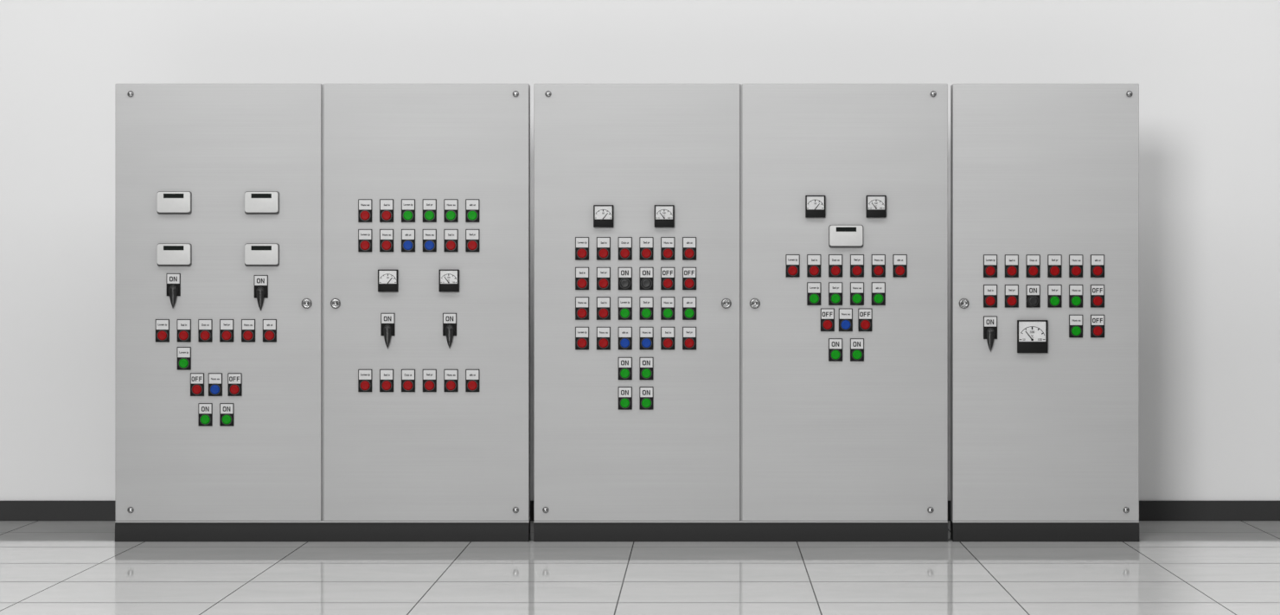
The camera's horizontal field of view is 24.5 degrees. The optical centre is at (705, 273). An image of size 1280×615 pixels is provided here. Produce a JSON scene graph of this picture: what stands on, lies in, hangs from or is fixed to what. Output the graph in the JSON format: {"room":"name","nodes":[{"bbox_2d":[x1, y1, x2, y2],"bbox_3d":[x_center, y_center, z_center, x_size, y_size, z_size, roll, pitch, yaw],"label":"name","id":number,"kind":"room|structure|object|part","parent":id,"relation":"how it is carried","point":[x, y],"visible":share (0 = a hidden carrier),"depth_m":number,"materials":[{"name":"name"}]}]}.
{"room":"electrical room","nodes":[
{"label":"electrical room","id":0,"kind":"room"},
{"bbox_2d":[0,0,1279,500],"bbox_3d":[0.000,-0.528,14.032,14.000,3.400,0.100,0,0,0],"label":"wall","id":1,"kind":"structure","parent":0,"point":[1206,73],"depth_m":13.98,"materials":[{"name":"paint"}]},
{"bbox_2d":[0,500,1279,520],"bbox_3d":[0.000,1.124,13.976,14.000,0.096,0.012,0,0,0],"label":"baseboard","id":2,"kind":"structure","parent":1,"relation":"attached to","point":[9,510],"depth_m":13.97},
{"bbox_2d":[0,520,1279,614],"bbox_3d":[0.000,1.222,8.991,14.000,0.100,10.182,0,0,0],"label":"floor","id":3,"kind":"structure","parent":0,"point":[48,567],"depth_m":11.34,"materials":[{"name":"tile"}]},
{"bbox_2d":[115,83,530,541],"bbox_3d":[-1.677,0.171,12.945,1.808,2.002,0.150,0,0,0],"label":"tall cabinet","id":4,"kind":"object","parent":3,"relation":"on","point":[323,291],"visible":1,"depth_m":12.90,"materials":[{"name":"grey metal"}]},
{"bbox_3d":[-2.374,0.225,12.893,0.054,0.042,0.003,0,0,0],"label":"legend plate","id":5,"kind":"part","parent":4,"relation":"part of","materials":[{"name":"white plastic"}]},
{"bbox_2d":[166,273,180,308],"bbox_3d":[-2.326,0.077,12.885,0.060,0.156,0.030,0,0,0],"label":"switch","id":6,"kind":"object","parent":4,"relation":"attached to","point":[173,279],"depth_m":12.89,"materials":[{"name":"black plastic"}]},
{"bbox_3d":[-2.280,0.346,12.893,0.054,0.042,0.003,0,0,0],"label":"legend plate","id":7,"kind":"part","parent":4,"relation":"part of","materials":[{"name":"white plastic"}]},
{"bbox_3d":[-2.280,0.225,12.893,0.054,0.042,0.003,0,0,0],"label":"legend plate","id":8,"kind":"part","parent":4,"relation":"part of","materials":[{"name":"white plastic"}]},
{"bbox_3d":[-2.223,0.461,12.893,0.054,0.042,0.003,0,0,0],"label":"legend plate","id":9,"kind":"part","parent":4,"relation":"part of","materials":[{"name":"white plastic"}]},
{"bbox_3d":[-2.187,0.225,12.893,0.054,0.042,0.003,0,0,0],"label":"legend plate","id":10,"kind":"part","parent":4,"relation":"part of","materials":[{"name":"white plastic"}]},
{"bbox_3d":[-2.186,0.592,12.893,0.054,0.042,0.003,0,0,0],"label":"legend plate","id":11,"kind":"part","parent":4,"relation":"part of","materials":[{"name":"white plastic"}]},
{"bbox_3d":[-2.144,0.461,12.893,0.054,0.042,0.003,0,0,0],"label":"legend plate","id":12,"kind":"part","parent":4,"relation":"part of","materials":[{"name":"white plastic"}]},
{"bbox_3d":[-2.131,0.127,12.909,0.901,1.912,0.018,0,0,0],"label":"door","id":13,"kind":"part","parent":4,"relation":"part of","materials":[{"name":"grey metal"}]},
{"bbox_3d":[-2.093,0.592,12.893,0.054,0.042,0.003,0,0,0],"label":"legend plate","id":14,"kind":"part","parent":4,"relation":"part of","materials":[{"name":"white plastic"}]},
{"bbox_3d":[-2.093,0.225,12.893,0.054,0.042,0.003,0,0,0],"label":"legend plate","id":15,"kind":"part","parent":4,"relation":"part of","materials":[{"name":"white plastic"}]},
{"bbox_3d":[-2.058,0.461,12.893,0.054,0.042,0.003,0,0,0],"label":"legend plate","id":16,"kind":"part","parent":4,"relation":"part of","materials":[{"name":"white plastic"}]},
{"bbox_3d":[-1.999,0.225,12.893,0.054,0.042,0.003,0,0,0],"label":"legend plate","id":17,"kind":"part","parent":4,"relation":"part of","materials":[{"name":"white plastic"}]},
{"bbox_2d":[254,275,268,310],"bbox_3d":[-1.944,0.085,12.885,0.060,0.156,0.030,0,0,0],"label":"switch","id":18,"kind":"object","parent":4,"relation":"attached to","point":[260,281],"depth_m":12.89,"materials":[{"name":"black plastic"}]},
{"bbox_3d":[-1.905,0.225,12.893,0.054,0.042,0.003,0,0,0],"label":"legend plate","id":19,"kind":"part","parent":4,"relation":"part of","materials":[{"name":"white plastic"}]},
{"bbox_3d":[-1.488,0.443,12.893,0.054,0.042,0.003,0,0,0],"label":"legend plate","id":20,"kind":"part","parent":4,"relation":"part of","materials":[{"name":"white plastic"}]},
{"bbox_3d":[-1.488,-0.169,12.893,0.054,0.042,0.003,0,0,0],"label":"legend plate","id":21,"kind":"part","parent":4,"relation":"part of","materials":[{"name":"white plastic"}]},
{"bbox_3d":[-1.488,-0.299,12.893,0.054,0.042,0.003,0,0,0],"label":"legend plate","id":22,"kind":"part","parent":4,"relation":"part of","materials":[{"name":"white plastic"}]},
{"bbox_3d":[-1.394,0.443,12.893,0.054,0.042,0.003,0,0,0],"label":"legend plate","id":23,"kind":"part","parent":4,"relation":"part of","materials":[{"name":"white plastic"}]},
{"bbox_3d":[-1.394,-0.169,12.893,0.054,0.042,0.003,0,0,0],"label":"legend plate","id":24,"kind":"part","parent":4,"relation":"part of","materials":[{"name":"white plastic"}]},
{"bbox_3d":[-1.394,-0.299,12.893,0.054,0.042,0.003,0,0,0],"label":"legend plate","id":25,"kind":"part","parent":4,"relation":"part of","materials":[{"name":"white plastic"}]},
{"bbox_2d":[380,313,394,347],"bbox_3d":[-1.389,0.251,12.885,0.060,0.156,0.030,0,0,0],"label":"switch","id":26,"kind":"object","parent":4,"relation":"attached to","point":[387,319],"depth_m":12.89,"materials":[{"name":"black plastic"}]},
{"bbox_3d":[-1.301,0.443,12.893,0.054,0.042,0.003,0,0,0],"label":"legend plate","id":27,"kind":"part","parent":4,"relation":"part of","materials":[{"name":"white plastic"}]},
{"bbox_3d":[-1.301,-0.169,12.893,0.054,0.042,0.003,0,0,0],"label":"legend plate","id":28,"kind":"part","parent":4,"relation":"part of","materials":[{"name":"white plastic"}]},
{"bbox_3d":[-1.301,-0.299,12.893,0.054,0.042,0.003,0,0,0],"label":"legend plate","id":29,"kind":"part","parent":4,"relation":"part of","materials":[{"name":"white plastic"}]},
{"bbox_3d":[-1.222,0.127,12.909,0.897,1.912,0.018,0,0,0],"label":"door","id":30,"kind":"part","parent":4,"relation":"part of","materials":[{"name":"grey metal"}]},
{"bbox_3d":[-1.207,0.443,12.893,0.054,0.042,0.003,0,0,0],"label":"legend plate","id":31,"kind":"part","parent":4,"relation":"part of","materials":[{"name":"white plastic"}]},
{"bbox_3d":[-1.207,-0.169,12.893,0.054,0.042,0.003,0,0,0],"label":"legend plate","id":32,"kind":"part","parent":4,"relation":"part of","materials":[{"name":"white plastic"}]},
{"bbox_3d":[-1.207,-0.299,12.893,0.054,0.042,0.003,0,0,0],"label":"legend plate","id":33,"kind":"part","parent":4,"relation":"part of","materials":[{"name":"white plastic"}]},
{"bbox_2d":[442,313,456,347],"bbox_3d":[-1.118,0.251,12.885,0.060,0.156,0.030,0,0,0],"label":"switch","id":34,"kind":"object","parent":4,"relation":"attached to","point":[449,319],"depth_m":12.89,"materials":[{"name":"black plastic"}]},
{"bbox_3d":[-1.113,0.443,12.893,0.054,0.042,0.003,0,0,0],"label":"legend plate","id":35,"kind":"part","parent":4,"relation":"part of","materials":[{"name":"white plastic"}]},
{"bbox_3d":[-1.113,-0.169,12.893,0.054,0.042,0.003,0,0,0],"label":"legend plate","id":36,"kind":"part","parent":4,"relation":"part of","materials":[{"name":"white plastic"}]},
{"bbox_3d":[-1.113,-0.299,12.893,0.054,0.042,0.003,0,0,0],"label":"legend plate","id":37,"kind":"part","parent":4,"relation":"part of","materials":[{"name":"white plastic"}]},
{"bbox_3d":[-1.019,0.443,12.893,0.054,0.042,0.003,0,0,0],"label":"legend plate","id":38,"kind":"part","parent":4,"relation":"part of","materials":[{"name":"white plastic"}]},
{"bbox_3d":[-1.019,-0.169,12.893,0.054,0.042,0.003,0,0,0],"label":"legend plate","id":39,"kind":"part","parent":4,"relation":"part of","materials":[{"name":"white plastic"}]},
{"bbox_3d":[-1.019,-0.299,12.893,0.054,0.042,0.003,0,0,0],"label":"legend plate","id":40,"kind":"part","parent":4,"relation":"part of","materials":[{"name":"white plastic"}]},
{"bbox_2d":[533,83,947,541],"bbox_3d":[0.154,0.171,12.948,1.809,2.002,0.143,0,0,0],"label":"tall cabinet","id":41,"kind":"object","parent":3,"relation":"on","point":[740,291],"visible":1,"depth_m":12.90,"materials":[{"name":"grey metal"}]},
{"bbox_3d":[-0.540,0.258,12.893,0.054,0.042,0.003,0,0,0],"label":"legend plate","id":42,"kind":"part","parent":41,"relation":"part of","materials":[{"name":"white plastic"}]},
{"bbox_3d":[-0.540,0.128,12.893,0.054,0.042,0.003,0,0,0],"label":"legend plate","id":43,"kind":"part","parent":41,"relation":"part of","materials":[{"name":"white plastic"}]},
{"bbox_3d":[-0.540,-0.003,12.893,0.054,0.042,0.003,0,0,0],"label":"legend plate","id":44,"kind":"part","parent":41,"relation":"part of","materials":[{"name":"white plastic"}]},
{"bbox_3d":[-0.540,-0.134,12.893,0.054,0.042,0.003,0,0,0],"label":"legend plate","id":45,"kind":"part","parent":41,"relation":"part of","materials":[{"name":"white plastic"}]},
{"bbox_3d":[-0.447,0.258,12.893,0.054,0.042,0.003,0,0,0],"label":"legend plate","id":46,"kind":"part","parent":41,"relation":"part of","materials":[{"name":"white plastic"}]},
{"bbox_3d":[-0.447,0.128,12.893,0.054,0.042,0.003,0,0,0],"label":"legend plate","id":47,"kind":"part","parent":41,"relation":"part of","materials":[{"name":"white plastic"}]},
{"bbox_3d":[-0.447,-0.003,12.893,0.054,0.042,0.003,0,0,0],"label":"legend plate","id":48,"kind":"part","parent":41,"relation":"part of","materials":[{"name":"white plastic"}]},
{"bbox_3d":[-0.447,-0.134,12.893,0.054,0.042,0.003,0,0,0],"label":"legend plate","id":49,"kind":"part","parent":41,"relation":"part of","materials":[{"name":"white plastic"}]},
{"bbox_3d":[-0.353,0.520,12.893,0.054,0.042,0.003,0,0,0],"label":"legend plate","id":50,"kind":"part","parent":41,"relation":"part of","materials":[{"name":"white plastic"}]},
{"bbox_3d":[-0.353,0.390,12.893,0.054,0.042,0.003,0,0,0],"label":"legend plate","id":51,"kind":"part","parent":41,"relation":"part of","materials":[{"name":"white plastic"}]},
{"bbox_3d":[-0.353,0.258,12.893,0.054,0.042,0.003,0,0,0],"label":"legend plate","id":52,"kind":"part","parent":41,"relation":"part of","materials":[{"name":"white plastic"}]},
{"bbox_3d":[-0.353,0.128,12.893,0.054,0.042,0.003,0,0,0],"label":"legend plate","id":53,"kind":"part","parent":41,"relation":"part of","materials":[{"name":"white plastic"}]},
{"bbox_3d":[-0.353,-0.003,12.893,0.054,0.042,0.003,0,0,0],"label":"legend plate","id":54,"kind":"part","parent":41,"relation":"part of","materials":[{"name":"white plastic"}]},
{"bbox_3d":[-0.353,-0.134,12.893,0.054,0.042,0.003,0,0,0],"label":"legend plate","id":55,"kind":"part","parent":41,"relation":"part of","materials":[{"name":"white plastic"}]},
{"bbox_3d":[-0.301,0.127,12.909,0.900,1.912,0.018,0,0,0],"label":"door","id":56,"kind":"part","parent":41,"relation":"part of","materials":[{"name":"grey metal"}]},
{"bbox_3d":[-0.259,0.520,12.893,0.054,0.042,0.003,0,0,0],"label":"legend plate","id":57,"kind":"part","parent":41,"relation":"part of","materials":[{"name":"white plastic"}]},
{"bbox_3d":[-0.259,0.390,12.893,0.054,0.042,0.003,0,0,0],"label":"legend plate","id":58,"kind":"part","parent":41,"relation":"part of","materials":[{"name":"white plastic"}]},
{"bbox_3d":[-0.259,0.258,12.893,0.054,0.042,0.003,0,0,0],"label":"legend plate","id":59,"kind":"part","parent":41,"relation":"part of","materials":[{"name":"white plastic"}]},
{"bbox_3d":[-0.259,0.128,12.893,0.054,0.042,0.003,0,0,0],"label":"legend plate","id":60,"kind":"part","parent":41,"relation":"part of","materials":[{"name":"white plastic"}]},
{"bbox_3d":[-0.259,-0.003,12.893,0.054,0.042,0.003,0,0,0],"label":"legend plate","id":61,"kind":"part","parent":41,"relation":"part of","materials":[{"name":"white plastic"}]},
{"bbox_3d":[-0.259,-0.134,12.893,0.054,0.042,0.003,0,0,0],"label":"legend plate","id":62,"kind":"part","parent":41,"relation":"part of","materials":[{"name":"white plastic"}]},
{"bbox_3d":[-0.165,0.258,12.893,0.054,0.042,0.003,0,0,0],"label":"legend plate","id":63,"kind":"part","parent":41,"relation":"part of","materials":[{"name":"white plastic"}]},
{"bbox_3d":[-0.165,0.128,12.893,0.054,0.042,0.003,0,0,0],"label":"legend plate","id":64,"kind":"part","parent":41,"relation":"part of","materials":[{"name":"white plastic"}]},
{"bbox_3d":[-0.165,-0.003,12.893,0.054,0.042,0.003,0,0,0],"label":"legend plate","id":65,"kind":"part","parent":41,"relation":"part of","materials":[{"name":"white plastic"}]},
{"bbox_3d":[-0.165,-0.134,12.893,0.054,0.042,0.003,0,0,0],"label":"legend plate","id":66,"kind":"part","parent":41,"relation":"part of","materials":[{"name":"white plastic"}]},
{"bbox_3d":[-0.071,0.258,12.893,0.054,0.042,0.003,0,0,0],"label":"legend plate","id":67,"kind":"part","parent":41,"relation":"part of","materials":[{"name":"white plastic"}]},
{"bbox_3d":[-0.071,0.128,12.893,0.054,0.042,0.003,0,0,0],"label":"legend plate","id":68,"kind":"part","parent":41,"relation":"part of","materials":[{"name":"white plastic"}]},
{"bbox_3d":[-0.071,-0.003,12.893,0.054,0.042,0.003,0,0,0],"label":"legend plate","id":69,"kind":"part","parent":41,"relation":"part of","materials":[{"name":"white plastic"}]},
{"bbox_3d":[-0.071,-0.134,12.893,0.054,0.042,0.003,0,0,0],"label":"legend plate","id":70,"kind":"part","parent":41,"relation":"part of","materials":[{"name":"white plastic"}]},
{"bbox_3d":[0.380,-0.058,12.893,0.054,0.042,0.003,0,0,0],"label":"legend plate","id":71,"kind":"part","parent":41,"relation":"part of","materials":[{"name":"white plastic"}]},
{"bbox_3d":[0.474,0.064,12.893,0.054,0.042,0.003,0,0,0],"label":"legend plate","id":72,"kind":"part","parent":41,"relation":"part of","materials":[{"name":"white plastic"}]},
{"bbox_3d":[0.474,-0.058,12.893,0.054,0.042,0.003,0,0,0],"label":"legend plate","id":73,"kind":"part","parent":41,"relation":"part of","materials":[{"name":"white plastic"}]},
{"bbox_3d":[0.532,0.178,12.893,0.054,0.042,0.003,0,0,0],"label":"legend plate","id":74,"kind":"part","parent":41,"relation":"part of","materials":[{"name":"white plastic"}]},
{"bbox_3d":[0.568,0.309,12.893,0.054,0.042,0.003,0,0,0],"label":"legend plate","id":75,"kind":"part","parent":41,"relation":"part of","materials":[{"name":"white plastic"}]},
{"bbox_3d":[0.568,0.064,12.893,0.054,0.042,0.003,0,0,0],"label":"legend plate","id":76,"kind":"part","parent":41,"relation":"part of","materials":[{"name":"white plastic"}]},
{"bbox_3d":[0.568,-0.058,12.893,0.054,0.042,0.003,0,0,0],"label":"legend plate","id":77,"kind":"part","parent":41,"relation":"part of","materials":[{"name":"white plastic"}]},
{"bbox_3d":[0.609,0.127,12.909,0.899,1.912,0.018,0,0,0],"label":"door","id":78,"kind":"part","parent":41,"relation":"part of","materials":[{"name":"grey metal"}]},
{"bbox_3d":[0.612,0.178,12.893,0.054,0.042,0.003,0,0,0],"label":"legend plate","id":79,"kind":"part","parent":41,"relation":"part of","materials":[{"name":"white plastic"}]},
{"bbox_3d":[0.661,0.309,12.893,0.054,0.042,0.003,0,0,0],"label":"legend plate","id":80,"kind":"part","parent":41,"relation":"part of","materials":[{"name":"white plastic"}]},
{"bbox_3d":[0.661,0.064,12.893,0.054,0.042,0.003,0,0,0],"label":"legend plate","id":81,"kind":"part","parent":41,"relation":"part of","materials":[{"name":"white plastic"}]},
{"bbox_3d":[0.661,-0.058,12.893,0.054,0.042,0.003,0,0,0],"label":"legend plate","id":82,"kind":"part","parent":41,"relation":"part of","materials":[{"name":"white plastic"}]},
{"bbox_3d":[0.697,0.178,12.893,0.054,0.042,0.003,0,0,0],"label":"legend plate","id":83,"kind":"part","parent":41,"relation":"part of","materials":[{"name":"white plastic"}]},
{"bbox_3d":[0.755,0.064,12.893,0.054,0.042,0.003,0,0,0],"label":"legend plate","id":84,"kind":"part","parent":41,"relation":"part of","materials":[{"name":"white plastic"}]},
{"bbox_3d":[0.755,-0.058,12.893,0.054,0.042,0.003,0,0,0],"label":"legend plate","id":85,"kind":"part","parent":41,"relation":"part of","materials":[{"name":"white plastic"}]},
{"bbox_3d":[0.849,-0.058,12.893,0.054,0.042,0.003,0,0,0],"label":"legend plate","id":86,"kind":"part","parent":41,"relation":"part of","materials":[{"name":"white plastic"}]},
{"bbox_2d":[950,83,1139,541],"bbox_3d":[1.487,0.171,12.945,0.814,2.002,0.150,0,0,0],"label":"tall cabinet","id":87,"kind":"object","parent":3,"relation":"on","point":[1045,177],"visible":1,"depth_m":12.90,"materials":[{"name":"grey metal"}]},
{"bbox_2d":[983,316,997,351],"bbox_3d":[1.244,0.265,12.885,0.060,0.156,0.030,0,0,0],"label":"switch","id":88,"kind":"object","parent":87,"relation":"attached to","point":[989,323],"depth_m":12.89,"materials":[{"name":"black plastic"}]},
{"bbox_3d":[1.244,0.074,12.893,0.054,0.042,0.003,0,0,0],"label":"legend plate","id":89,"kind":"part","parent":87,"relation":"part of","materials":[{"name":"white plastic"}]},
{"bbox_3d":[1.244,-0.057,12.893,0.054,0.042,0.003,0,0,0],"label":"legend plate","id":90,"kind":"part","parent":87,"relation":"part of","materials":[{"name":"white plastic"}]},
{"bbox_3d":[1.337,0.074,12.893,0.054,0.042,0.003,0,0,0],"label":"legend plate","id":91,"kind":"part","parent":87,"relation":"part of","materials":[{"name":"white plastic"}]},
{"bbox_3d":[1.337,-0.057,12.893,0.054,0.042,0.003,0,0,0],"label":"legend plate","id":92,"kind":"part","parent":87,"relation":"part of","materials":[{"name":"white plastic"}]},
{"bbox_3d":[1.431,0.074,12.893,0.054,0.042,0.003,0,0,0],"label":"legend plate","id":93,"kind":"part","parent":87,"relation":"part of","materials":[{"name":"white plastic"}]},
{"bbox_3d":[1.431,-0.057,12.893,0.054,0.042,0.003,0,0,0],"label":"legend plate","id":94,"kind":"part","parent":87,"relation":"part of","materials":[{"name":"white plastic"}]},
{"bbox_3d":[1.525,0.074,12.893,0.054,0.042,0.003,0,0,0],"label":"legend plate","id":95,"kind":"part","parent":87,"relation":"part of","materials":[{"name":"white plastic"}]},
{"bbox_3d":[1.525,-0.057,12.893,0.054,0.042,0.003,0,0,0],"label":"legend plate","id":96,"kind":"part","parent":87,"relation":"part of","materials":[{"name":"white plastic"}]},
{"bbox_3d":[1.619,0.205,12.893,0.054,0.042,0.003,0,0,0],"label":"legend plate","id":97,"kind":"part","parent":87,"relation":"part of","materials":[{"name":"white plastic"}]},
{"bbox_3d":[1.619,0.074,12.893,0.054,0.042,0.003,0,0,0],"label":"legend plate","id":98,"kind":"part","parent":87,"relation":"part of","materials":[{"name":"white plastic"}]},
{"bbox_3d":[1.619,-0.057,12.893,0.054,0.042,0.003,0,0,0],"label":"legend plate","id":99,"kind":"part","parent":87,"relation":"part of","materials":[{"name":"white plastic"}]},
{"bbox_3d":[1.713,0.205,12.893,0.054,0.042,0.003,0,0,0],"label":"legend plate","id":100,"kind":"part","parent":87,"relation":"part of","materials":[{"name":"white plastic"}]},
{"bbox_3d":[1.712,0.074,12.893,0.054,0.042,0.003,0,0,0],"label":"legend plate","id":101,"kind":"part","parent":87,"relation":"part of","materials":[{"name":"white plastic"}]},
{"bbox_3d":[1.712,-0.057,12.893,0.054,0.042,0.003,0,0,0],"label":"legend plate","id":102,"kind":"part","parent":87,"relation":"part of","materials":[{"name":"white plastic"}]}
]}

